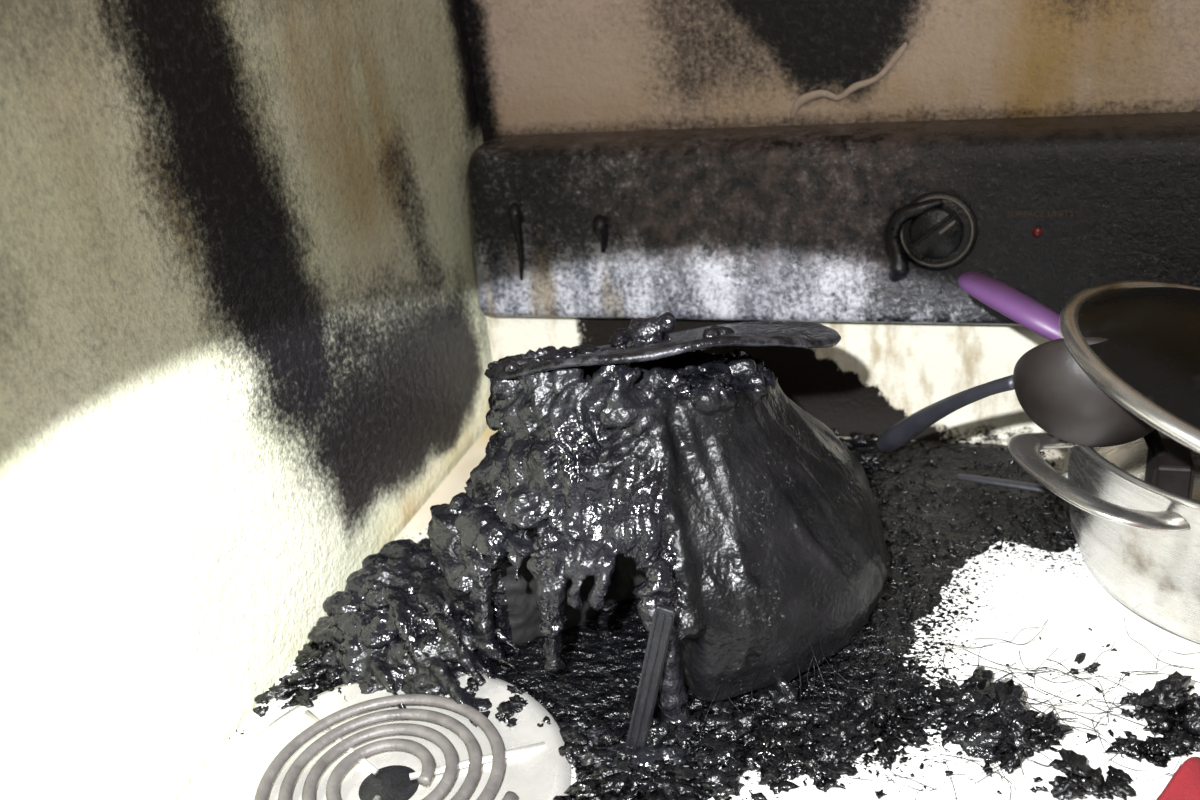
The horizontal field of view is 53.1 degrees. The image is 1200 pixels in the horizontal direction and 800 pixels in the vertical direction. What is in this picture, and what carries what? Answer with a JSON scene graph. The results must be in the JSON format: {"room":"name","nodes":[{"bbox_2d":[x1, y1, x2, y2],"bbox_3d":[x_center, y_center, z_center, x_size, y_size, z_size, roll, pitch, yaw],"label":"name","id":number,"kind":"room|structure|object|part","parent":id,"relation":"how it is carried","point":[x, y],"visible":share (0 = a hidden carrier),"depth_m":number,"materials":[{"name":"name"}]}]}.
{"room":"fire-damaged room","nodes":[
{"label":"fire-damaged room","id":0,"kind":"room"},
{"bbox_2d":[0,0,492,799],"bbox_3d":[-0.403,0.149,0.160,0.001,2.400,2.000,2,26,18],"label":"wall","id":1,"kind":"structure","parent":0,"point":[245,342],"depth_m":0.68,"materials":[{"name":"paint"}]},
{"bbox_2d":[463,0,1199,142],"bbox_3d":[0.842,-0.248,0.702,2.000,2.400,0.001,2,26,18],"label":"wall","id":2,"kind":"structure","parent":0,"point":[539,66],"depth_m":0.93,"materials":[{"name":"paint"}]},
{"bbox_2d":[791,42,906,118],"bbox_3d":[0.191,-0.246,0.927,0.090,0.055,0.005,2,26,18],"label":"peeling paint","id":3,"kind":"object","parent":2,"relation":"attached to","point":[805,98],"visible":1,"depth_m":0.93,"materials":[{"name":"paint"}]},
{"label":"floor","id":4,"kind":"structure","parent":0,"visible":0},
{"bbox_2d":[180,111,1199,799],"bbox_3d":[0.194,0.457,0.846,0.804,1.138,0.734,2,26,18],"label":"electric stove","id":5,"kind":"object","parent":4,"relation":"on","point":[867,233],"depth_m":0.75,"materials":[{"name":"white metal"}]},
{"bbox_3d":[0.003,0.045,0.743,0.380,0.210,0.293,-16,27,-20],"label":"melted slow cooker","id":6,"kind":"part","parent":5,"relation":"part of","materials":[{"name":"black plastic"}]},
{"bbox_3d":[0.038,-0.033,0.754,0.223,0.016,0.223,-4,6,21],"label":"lid","id":7,"kind":"part","parent":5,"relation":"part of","materials":[{"name":"metal"}]},
{"bbox_2d":[180,427,1199,799],"bbox_3d":[0.180,0.159,0.711,0.760,0.008,0.604,2,26,18],"label":"cooktop","id":8,"kind":"object","parent":5,"relation":"in","point":[364,747],"depth_m":0.71,"materials":[{"name":"white metal"}]},
{"bbox_2d":[229,428,1199,799],"bbox_3d":[0.106,0.130,0.757,0.599,0.024,0.549,2,26,18],"label":"debris","id":9,"kind":"object","parent":5,"relation":"on","point":[980,714],"visible":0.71,"depth_m":0.65,"materials":[{"name":"black plastic"}]},
{"bbox_2d":[656,591,1199,799],"bbox_3d":[0.198,0.140,0.663,0.259,0.067,0.249,18,34,41],"label":"strands","id":10,"kind":"object","parent":5,"relation":"on","point":[1008,668],"visible":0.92,"depth_m":0.67},
{"bbox_3d":[0.245,-0.122,0.876,0.039,0.039,0.011,2,19,18],"label":"knob","id":11,"kind":"part","parent":5,"relation":"part of","materials":[{"name":"black plastic"}]},
{"bbox_3d":[0.291,0.060,0.871,0.067,0.009,0.009,12,31,34],"label":"spatula handle","id":12,"kind":"part","parent":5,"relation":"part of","materials":[{"name":"grey plastic"}]},
{"bbox_2d":[1007,431,1199,642],"bbox_3d":[0.412,0.059,0.733,0.312,0.109,0.247,2,26,18],"label":"stainless steel pot","id":13,"kind":"object","parent":5,"relation":"on","point":[1139,539],"visible":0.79,"depth_m":0.69,"materials":[{"name":"silver metal"}]},
{"bbox_2d":[876,336,1154,452],"bbox_3d":[0.246,0.005,0.742,0.199,0.134,0.064,18,35,42],"label":"ladle","id":14,"kind":"object","parent":13,"relation":"on","point":[1051,388],"visible":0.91,"depth_m":0.68,"materials":[{"name":"grey metal"}]},
{"bbox_3d":[0.223,0.010,0.781,0.021,0.096,0.121,-18,27,-22],"label":"ladle handle","id":15,"kind":"part","parent":14,"relation":"part of","materials":[{"name":"grey plastic"}]},
{"bbox_2d":[1013,336,1154,446],"bbox_3d":[0.281,0.003,0.688,0.090,0.090,0.036,15,62,11],"label":"ladle bowl","id":16,"kind":"object","parent":14,"relation":"on","point":[1051,388],"depth_m":0.68,"materials":[{"name":"black"}]},
{"bbox_2d":[958,272,1194,498],"bbox_3d":[0.310,0.003,0.791,0.154,0.164,0.056,5,27,23],"label":"spatula","id":17,"kind":"object","parent":13,"relation":"in","point":[1169,463],"visible":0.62,"depth_m":0.77,"materials":[{"name":"plastic"}]},
{"bbox_3d":[0.376,0.056,0.794,0.024,0.050,0.044,2,26,18],"label":"spatula blade","id":18,"kind":"part","parent":17,"relation":"part of","materials":[{"name":"black plastic"}]},
{"bbox_3d":[0.274,0.045,0.690,0.056,0.019,0.124,-11,25,-10],"label":"handle","id":19,"kind":"part","parent":13,"relation":"part of","materials":[{"name":"silver metal"}]},
{"bbox_2d":[1059,280,1199,453],"bbox_3d":[0.376,-0.015,0.664,0.238,0.092,0.237,-18,27,-22],"label":"lid","id":20,"kind":"object","parent":13,"relation":"on","point":[1149,363],"visible":1,"depth_m":0.65,"materials":[{"name":"silver metal"}]},
{"bbox_3d":[0.412,0.059,0.733,0.247,0.108,0.247,2,26,18],"label":"pot","id":21,"kind":"part","parent":13,"relation":"part of","materials":[{"name":"silver metal"}]},
{"bbox_2d":[1156,756,1199,799],"bbox_3d":[0.317,0.223,0.518,0.149,0.019,0.186,2,26,18],"label":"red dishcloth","id":22,"kind":"object","parent":5,"relation":"on","point":[1184,784],"visible":1,"depth_m":0.59,"materials":[{"name":"fabric"}]}
]}

